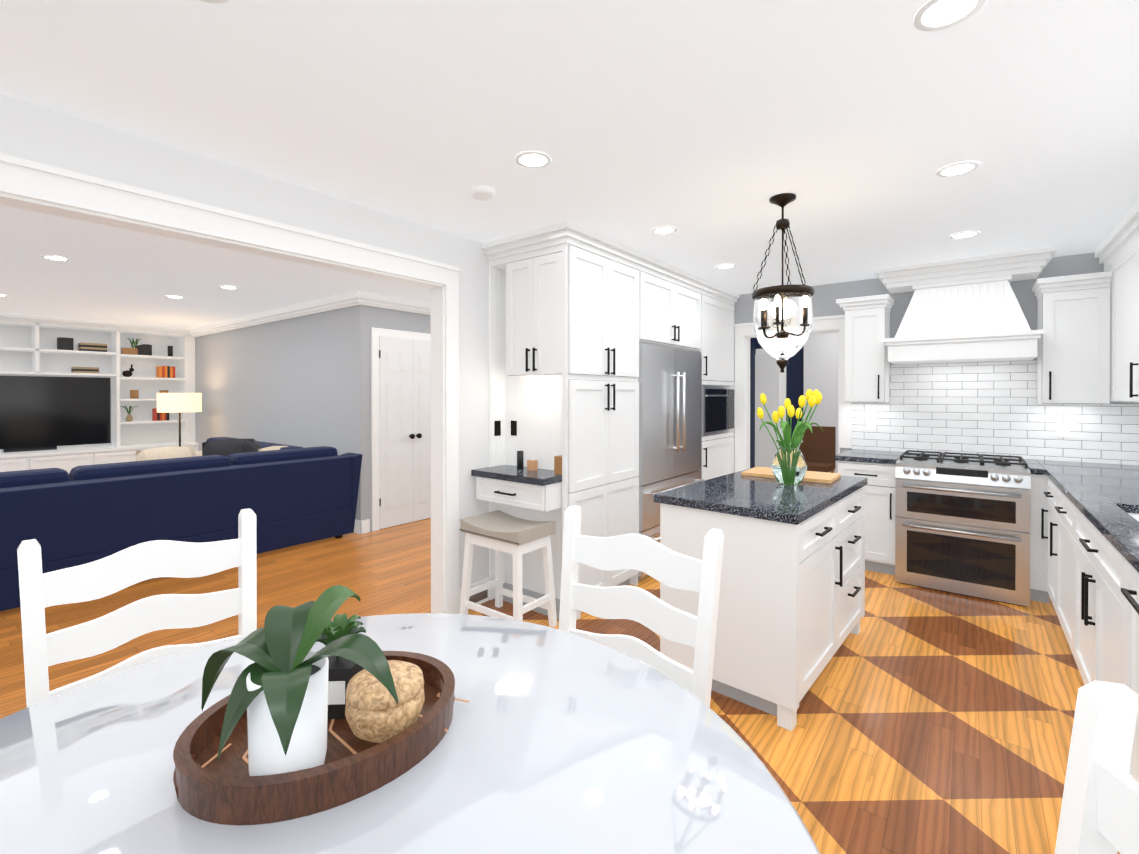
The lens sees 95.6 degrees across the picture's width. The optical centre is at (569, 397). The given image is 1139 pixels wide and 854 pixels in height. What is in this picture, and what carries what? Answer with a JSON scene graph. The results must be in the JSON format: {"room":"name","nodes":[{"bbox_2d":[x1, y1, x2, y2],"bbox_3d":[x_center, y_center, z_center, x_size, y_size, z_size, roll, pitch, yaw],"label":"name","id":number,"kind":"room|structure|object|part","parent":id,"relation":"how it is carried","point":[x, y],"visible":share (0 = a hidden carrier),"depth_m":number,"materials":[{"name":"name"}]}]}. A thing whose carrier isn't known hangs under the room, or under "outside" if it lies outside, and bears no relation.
{"room":"kitchen","nodes":[
{"label":"kitchen","id":0,"kind":"room"},
{"bbox_2d":[195,305,371,530],"bbox_3d":[-4.192,0.154,6.929,5.320,2.450,0.120,0,0,38],"label":"wall","id":1,"kind":"structure","parent":0,"point":[303,381],"depth_m":6.12,"materials":[{"name":"grey paint"}]},
{"bbox_2d":[190,291,365,336],"bbox_3d":[-4.175,-1.010,6.782,5.280,0.120,0.080,0,0,38],"label":"crown molding","id":2,"kind":"structure","parent":1,"relation":"attached to","point":[349,299],"depth_m":6.10,"materials":[{"name":"white wood"}]},
{"bbox_2d":[354,519,363,533],"bbox_3d":[-4.177,1.315,6.844,5.215,0.130,0.025,0,0,38],"label":"baseboard","id":3,"kind":"structure","parent":1,"relation":"attached to","point":[361,527],"depth_m":5.26,"materials":[{"name":"white wood"}]},
{"bbox_2d":[0,93,755,613],"bbox_3d":[-0.099,0.169,4.250,0.172,2.450,11.200,0,0,38],"label":"wall","id":4,"kind":"structure","parent":0,"point":[39,133],"depth_m":2.58,"materials":[{"name":"white paint"}]},
{"bbox_3d":[-1.784,0.288,2.077,0.172,2.235,3.324,0,0,38],"label":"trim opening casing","id":5,"kind":"part","parent":4,"relation":"part of","materials":[{"name":"white wood"}]},
{"bbox_2d":[459,578,489,612],"bbox_3d":[-0.637,1.323,3.458,0.020,0.150,0.278,0,0,38],"label":"baseboard","id":6,"kind":"structure","parent":4,"relation":"attached to","point":[481,597],"depth_m":3.49,"materials":[{"name":"white wood"}]},
{"bbox_2d":[643,264,702,351],"bbox_3d":[0.586,-0.705,4.468,0.698,0.555,1.092,0,0,38],"label":"upper cabinet","id":7,"kind":"object","parent":4,"relation":"attached to","point":[672,306],"depth_m":4.22,"materials":[{"name":"white paint"}]},
{"bbox_2d":[371,306,430,527],"bbox_3d":[-0.248,0.150,7.775,0.120,2.450,6.050,0,0,38],"label":"wall","id":8,"kind":"structure","parent":0,"point":[385,318],"depth_m":5.60,"materials":[{"name":"grey paint"}]},
{"bbox_2d":[365,292,430,314],"bbox_3d":[-1.280,-1.007,6.273,0.080,0.120,2.640,0,0,38],"label":"crown molding","id":9,"kind":"structure","parent":8,"relation":"attached to","point":[374,300],"depth_m":5.52,"materials":[{"name":"white wood"}]},
{"bbox_2d":[371,327,430,530],"bbox_3d":[-1.717,0.331,5.701,0.095,2.110,0.970,0,0,38],"label":"closet doors","id":10,"kind":"structure","parent":8,"relation":"in","point":[401,417],"depth_m":5.58,"materials":[{"name":"white paint"}]},
{"bbox_2d":[471,464,574,487],"bbox_3d":[-0.306,0.499,3.349,0.623,0.040,0.318,0,0,38],"label":"countertop","id":11,"kind":"structure","parent":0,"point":[512,472],"depth_m":3.25,"materials":[{"name":"black stone"}]},
{"bbox_2d":[0,518,1119,853],"bbox_3d":[-1.619,1.413,5.359,11.320,0.050,11.320,0,0,38],"label":"floor","id":12,"kind":"structure","parent":0,"point":[930,721],"depth_m":2.45,"materials":[{"name":"brown wood"}]},
{"bbox_2d":[0,313,198,473],"bbox_3d":[-7.367,0.158,6.560,0.508,2.448,4.348,0,0,38],"label":"built-in shelves","id":13,"kind":"object","parent":12,"relation":"on","point":[74,393],"visible":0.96,"depth_m":7.35,"materials":[{"name":"white paint"}]},
{"bbox_2d":[0,376,110,452],"bbox_3d":[-7.277,0.218,6.969,0.090,1.008,1.645,0,0,38],"label":"screen","id":14,"kind":"object","parent":13,"relation":"on","point":[38,413],"depth_m":7.15,"materials":[{"name":"black"}]},
{"bbox_2d":[17,508,256,707],"bbox_3d":[-1.043,0.891,1.347,0.545,1.038,0.540,0,0,43],"label":"chair","id":15,"kind":"object","parent":12,"relation":"on","point":[40,592],"visible":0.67,"depth_m":1.47,"materials":[{"name":"white wood"}]},
{"bbox_2d":[157,393,201,446],"bbox_3d":[-5.525,0.657,7.319,0.510,1.439,0.510,0,0,38],"label":"floor lamp","id":16,"kind":"object","parent":12,"relation":"on","point":[177,402],"visible":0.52,"depth_m":7.12,"materials":[{"name":"beige fabric"}]},
{"bbox_2d":[0,437,361,610],"bbox_3d":[-4.510,0.891,4.401,2.879,1.004,4.229,0,0,38],"label":"sofa","id":17,"kind":"object","parent":12,"relation":"on","point":[289,495],"visible":0.94,"depth_m":4.06,"materials":[{"name":"blue fabric"}]},
{"bbox_2d":[0,613,819,853],"bbox_3d":[-0.425,1.033,0.775,1.580,0.759,1.580,0,0,38],"label":"dining table","id":18,"kind":"object","parent":12,"relation":"on","point":[555,741],"visible":0.77,"depth_m":0.90,"materials":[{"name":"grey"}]},
{"bbox_2d":[173,651,469,824],"bbox_3d":[-0.450,0.620,1.002,0.399,0.062,0.498,0,0,38],"label":"tray","id":19,"kind":"object","parent":18,"relation":"on","point":[226,789],"visible":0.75,"depth_m":0.86,"materials":[{"name":"brown wood"}]},
{"bbox_2d":[201,585,397,775],"bbox_3d":[-0.460,0.493,0.870,0.348,0.290,0.219,0,0,38],"label":"planter","id":20,"kind":"object","parent":19,"relation":"on","point":[279,692],"visible":0.83,"depth_m":0.84,"materials":[{"name":"white ceramic"}]},
{"bbox_2d":[316,613,365,718],"bbox_3d":[-0.478,0.549,1.066,0.127,0.176,0.127,0,0,38],"label":"potted plant","id":21,"kind":"object","parent":19,"relation":"on","point":[342,671],"visible":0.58,"depth_m":1.03,"materials":[{"name":"black"}]},
{"bbox_2d":[345,660,424,742],"bbox_3d":[-0.351,0.579,0.987,0.144,0.116,0.144,0,0,38],"label":"decorative ball","id":22,"kind":"object","parent":19,"relation":"on","point":[375,712],"visible":0.88,"depth_m":0.94,"materials":[{"name":"beige wood"}]},
{"bbox_2d":[460,510,556,626],"bbox_3d":[-0.381,1.077,3.183,0.506,0.643,0.346,0,0,38],"label":"stool","id":23,"kind":"object","parent":12,"relation":"on","point":[499,532],"visible":0.98,"depth_m":3.14,"materials":[{"name":"white wood"}]},
{"bbox_2d":[499,240,642,619],"bbox_3d":[0.028,0.209,3.753,0.698,2.375,0.730,0,0,38],"label":"tall cabinet","id":24,"kind":"object","parent":12,"relation":"on","point":[578,314],"depth_m":3.43,"materials":[{"name":"white paint"}]},
{"bbox_2d":[476,476,574,515],"bbox_3d":[-0.296,0.599,3.354,0.592,0.159,0.298,0,0,38],"label":"base cabinet","id":25,"kind":"object","parent":24,"relation":"attached to","point":[558,495],"depth_m":3.18,"materials":[{"name":"white paint"}]},
{"bbox_2d":[559,505,723,707],"bbox_3d":[0.054,0.891,1.393,0.540,1.038,0.545,0,0,38],"label":"chair","id":26,"kind":"object","parent":12,"relation":"on","point":[658,561],"visible":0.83,"depth_m":1.54,"materials":[{"name":"white wood"}]},
{"bbox_2d":[638,344,703,580],"bbox_3d":[0.627,0.493,4.442,0.747,1.800,1.078,0,0,38],"label":"fridge","id":27,"kind":"object","parent":12,"relation":"on","point":[670,417],"visible":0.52,"depth_m":4.12,"materials":[{"name":"silver metal"}]},
{"bbox_2d":[700,288,736,480],"bbox_3d":[1.188,0.201,5.238,0.713,2.375,0.858,0,0,38],"label":"tall cabinet","id":28,"kind":"object","parent":12,"relation":"on","point":[718,388],"depth_m":5.01,"materials":[{"name":"white paint"}]},
{"bbox_2d":[702,385,734,435],"bbox_3d":[1.467,0.120,5.023,0.059,0.470,0.790,0,0,38],"label":"microwave","id":29,"kind":"object","parent":28,"relation":"in","point":[718,401],"depth_m":4.97,"materials":[{"name":"silver metal"}]},
{"bbox_2d":[660,483,866,730],"bbox_3d":[1.119,0.961,2.815,0.682,0.878,1.244,0,0,41],"label":"kitchen island","id":30,"kind":"object","parent":12,"relation":"on","point":[791,608],"depth_m":2.32,"materials":[{"name":"white paint"}]},
{"bbox_2d":[654,467,866,526],"bbox_3d":[1.100,0.502,2.830,0.690,0.040,1.280,0,0,41],"label":"island countertop","id":31,"kind":"structure","parent":30,"relation":"on","point":[751,497],"depth_m":2.53,"materials":[{"name":"black stone"}]},
{"bbox_2d":[757,389,822,484],"bbox_3d":[1.213,0.214,2.861,0.341,0.524,0.355,0,0,38],"label":"glass vase","id":32,"kind":"object","parent":31,"relation":"on","point":[788,465],"visible":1,"depth_m":2.80,"materials":[{"name":"clear"}]},
{"bbox_2d":[741,467,840,483],"bbox_3d":[1.343,0.468,3.135,0.500,0.022,0.300,0,0,38],"label":"cutting board","id":33,"kind":"object","parent":31,"relation":"on","point":[812,476],"visible":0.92,"depth_m":3.07,"materials":[{"name":"brown wood"}]},
{"bbox_2d":[835,449,903,574],"bbox_3d":[2.523,0.933,4.327,0.429,0.918,0.670,0,0,38],"label":"base cabinet","id":34,"kind":"object","parent":12,"relation":"on","point":[875,468],"visible":0.58,"depth_m":4.05,"materials":[{"name":"white paint"}]},
{"bbox_2d":[895,450,1030,606],"bbox_3d":[2.939,0.923,3.892,0.756,0.947,0.831,0,0,38],"label":"stove","id":35,"kind":"object","parent":12,"relation":"on","point":[962,524],"visible":0.98,"depth_m":3.60,"materials":[{"name":"silver metal"}]},
{"bbox_2d":[1036,475,1043,601],"bbox_3d":[3.628,0.957,3.453,0.688,0.878,0.698,0,0,38],"label":"base cabinet","id":36,"kind":"object","parent":12,"relation":"on","point":[1039,478],"depth_m":3.47,"materials":[{"name":"white paint"}]},
{"bbox_2d":[1044,475,1051,602],"bbox_3d":[3.292,0.960,3.019,0.688,0.878,0.521,0,0,38],"label":"base cabinet","id":37,"kind":"object","parent":12,"relation":"on","point":[1047,482],"depth_m":3.41,"materials":[{"name":"white paint"}]},
{"bbox_2d":[1052,483,1067,640],"bbox_3d":[2.974,0.962,2.608,0.688,0.878,0.760,0,0,38],"label":"base cabinet","id":38,"kind":"object","parent":12,"relation":"on","point":[1059,500],"depth_m":2.98,"materials":[{"name":"white paint"}]},
{"bbox_2d":[1055,680,1138,853],"bbox_3d":[0.387,0.895,0.515,0.545,1.038,0.540,0,0,18],"label":"chair","id":39,"kind":"object","parent":12,"relation":"on","point":[1099,813],"visible":1,"depth_m":0.66,"materials":[{"name":"white wood"}]},
{"bbox_2d":[1068,499,1138,684],"bbox_3d":[2.459,0.966,1.944,0.688,0.878,1.160,0,0,38],"label":"base cabinet","id":40,"kind":"object","parent":12,"relation":"on","point":[1084,546],"depth_m":2.19,"materials":[{"name":"white paint"}]},
{"bbox_2d":[1024,459,1138,570],"bbox_3d":[2.209,0.508,1.691,0.776,0.040,5.218,0,0,38],"label":"countertop","id":41,"kind":"structure","parent":40,"relation":"on","point":[1105,493],"depth_m":2.62,"materials":[{"name":"grey stone"}]},
{"bbox_2d":[1112,543,1138,783],"bbox_3d":[1.969,0.969,1.311,0.688,0.878,0.681,0,0,38],"label":"base cabinet","id":42,"kind":"object","parent":12,"relation":"on","point":[1125,577],"depth_m":1.70,"materials":[{"name":"white paint"}]},
{"bbox_2d":[0,0,1138,328],"bbox_3d":[-1.535,-1.087,5.356,11.440,0.050,11.440,0,0,38],"label":"ceiling","id":43,"kind":"structure","parent":0,"point":[708,128],"depth_m":1.97,"materials":[{"name":"white paint"}]},
{"bbox_2d":[470,185,494,200],"bbox_3d":[-0.438,-1.028,2.609,0.124,0.035,0.124,0,0,38],"label":"smoke detector","id":44,"kind":"object","parent":43,"relation":"attached to","point":[482,193],"visible":1,"depth_m":2.57,"materials":[{"name":"white plastic"}]},
{"bbox_2d":[515,151,550,167],"bbox_3d":[-0.159,-1.041,2.261,0.161,0.005,0.161,0,0,38],"label":"recessed light","id":45,"kind":"object","parent":43,"relation":"in","point":[530,158],"depth_m":2.26,"materials":[{"name":"white plastic"}]},
{"bbox_2d":[652,226,676,234],"bbox_3d":[0.594,-1.047,3.231,0.156,0.005,0.164,0,0,38],"label":"recessed light","id":46,"kind":"object","parent":43,"relation":"in","point":[663,229],"depth_m":3.23,"materials":[{"name":"white plastic"}]},
{"bbox_2d":[752,193,814,372],"bbox_3d":[1.118,-0.587,2.709,0.304,0.919,0.304,0,0,38],"label":"pendant lantern","id":47,"kind":"object","parent":43,"relation":"hanging from","point":[782,317],"visible":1,"depth_m":2.62,"materials":[{"name":"clear glass"}]},
{"bbox_2d":[914,0,984,30],"bbox_3d":[1.015,-1.037,1.383,0.152,0.005,0.152,0,0,38],"label":"recessed light","id":48,"kind":"object","parent":43,"relation":"in","point":[938,12],"depth_m":1.39,"materials":[{"name":"white plastic"}]},
{"bbox_2d":[936,161,978,176],"bbox_3d":[1.769,-1.042,2.356,0.154,0.005,0.166,0,0,38],"label":"recessed light","id":49,"kind":"object","parent":43,"relation":"in","point":[957,168],"depth_m":2.35,"materials":[{"name":"white plastic"}]},
{"bbox_2d":[950,231,979,238],"bbox_3d":[2.543,-1.047,3.320,0.149,0.005,0.172,0,0,38],"label":"recessed light","id":50,"kind":"object","parent":43,"relation":"in","point":[966,234],"depth_m":3.32,"materials":[{"name":"white plastic"}]},
{"bbox_2d":[756,338,803,437],"bbox_3d":[4.394,0.155,6.917,3.730,2.450,0.120,0,0,38],"label":"curtain","id":51,"kind":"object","parent":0,"point":[794,378],"depth_m":7.66,"materials":[{"name":"blue fabric"}]},
{"bbox_2d":[755,349,785,467],"bbox_3d":[3.051,0.315,7.841,0.445,2.120,0.055,0,0,38],"label":"room door","id":52,"kind":"structure","parent":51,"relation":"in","point":[770,380],"depth_m":7.84,"materials":[{"name":"white paint"}]},
{"bbox_2d":[803,332,837,472],"bbox_3d":[3.629,0.182,7.333,0.750,2.330,0.040,0,0,38],"label":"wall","id":53,"kind":"structure","parent":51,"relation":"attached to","point":[821,363],"depth_m":7.34,"materials":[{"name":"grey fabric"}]},
{"bbox_2d":[835,449,903,464],"bbox_3d":[2.529,0.494,4.333,0.428,0.040,0.648,0,0,38],"label":"countertop","id":54,"kind":"structure","parent":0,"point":[850,456],"depth_m":4.16,"materials":[{"name":"black stone"}]},
{"bbox_2d":[734,252,1138,471],"bbox_3d":[2.669,0.167,4.690,3.730,2.450,0.155,0,0,38],"label":"wall","id":55,"kind":"structure","parent":0,"point":[825,297],"depth_m":4.75,"materials":[{"name":"grey paint"}]},
{"bbox_3d":[2.177,0.317,5.072,1.095,2.145,0.155,0,0,38],"label":"trim doorway casing","id":56,"kind":"part","parent":55,"relation":"part of","materials":[{"name":"white wood"}]},
{"bbox_2d":[836,294,893,402],"bbox_3d":[2.557,-0.400,4.465,0.385,0.885,0.378,0,0,38],"label":"upper cabinet","id":57,"kind":"object","parent":55,"relation":"attached to","point":[867,363],"visible":1,"depth_m":4.34,"materials":[{"name":"white paint"}]},
{"bbox_2d":[875,247,1056,363],"bbox_3d":[3.034,-0.669,4.030,1.100,0.768,0.498,0,0,38],"label":"range hood","id":58,"kind":"object","parent":55,"relation":"attached to","point":[964,310],"visible":1,"depth_m":3.91,"materials":[{"name":"white paint"}]},
{"bbox_2d":[1032,271,1111,404],"bbox_3d":[3.566,-0.395,3.683,0.368,0.885,0.378,0,0,38],"label":"upper cabinet","id":59,"kind":"object","parent":55,"relation":"attached to","point":[1073,354],"visible":1,"depth_m":3.56,"materials":[{"name":"white paint"}]},
{"bbox_3d":[1.428,1.426,2.998,3.850,0.050,11.320,0,0,38],"label":"floor","id":60,"kind":"structure","parent":0,"visible":0},
{"bbox_2d":[799,426,835,472],"bbox_3d":[3.119,0.881,6.638,0.460,1.000,0.470,0,0,38],"label":"chair","id":61,"kind":"object","parent":60,"relation":"on","point":[817,448],"visible":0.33,"depth_m":6.72,"materials":[{"name":"brown wood"}]},
{"bbox_3d":[2.939,0.182,1.896,0.120,2.450,11.440,0,0,38],"label":"wall","id":62,"kind":"structure","parent":0,"visible":0},
{"bbox_2d":[852,360,1138,464],"bbox_3d":[3.330,0.095,4.116,1.920,0.757,0.008,0,0,38],"label":"tile backsplash","id":63,"kind":"structure","parent":62,"relation":"attached to","point":[991,408],"depth_m":4.10,"materials":[{"name":"white tile"}]},
{"bbox_2d":[867,417,875,429],"bbox_3d":[2.694,0.235,4.600,0.070,0.115,0.006,0,0,38],"label":"electrical outlet","id":64,"kind":"object","parent":63,"relation":"attached to","point":[871,421],"depth_m":4.60,"materials":[{"name":"white plastic"}]},
{"bbox_2d":[1057,422,1069,436],"bbox_3d":[3.674,0.239,3.841,0.070,0.115,0.006,0,0,38],"label":"electrical outlet","id":65,"kind":"object","parent":63,"relation":"attached to","point":[1063,429],"depth_m":3.84,"materials":[{"name":"white plastic"}]},
{"bbox_2d":[1099,254,1106,271],"bbox_3d":[3.855,-0.467,3.459,0.348,0.990,0.378,0,0,38],"label":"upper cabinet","id":66,"kind":"object","parent":62,"relation":"attached to","point":[1104,255],"depth_m":3.64,"materials":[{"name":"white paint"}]},
{"bbox_2d":[1107,226,1134,401],"bbox_3d":[3.531,-0.464,3.041,0.348,0.990,0.801,0,0,38],"label":"upper cabinet","id":67,"kind":"object","parent":62,"relation":"attached to","point":[1117,252],"depth_m":3.26,"materials":[{"name":"white paint"}]},
{"bbox_2d":[1131,222,1138,402],"bbox_3d":[3.147,-0.462,2.547,0.348,0.990,0.691,0,0,38],"label":"upper cabinet","id":68,"kind":"object","parent":62,"relation":"attached to","point":[1134,345],"depth_m":2.97,"materials":[{"name":"white paint"}]}
]}

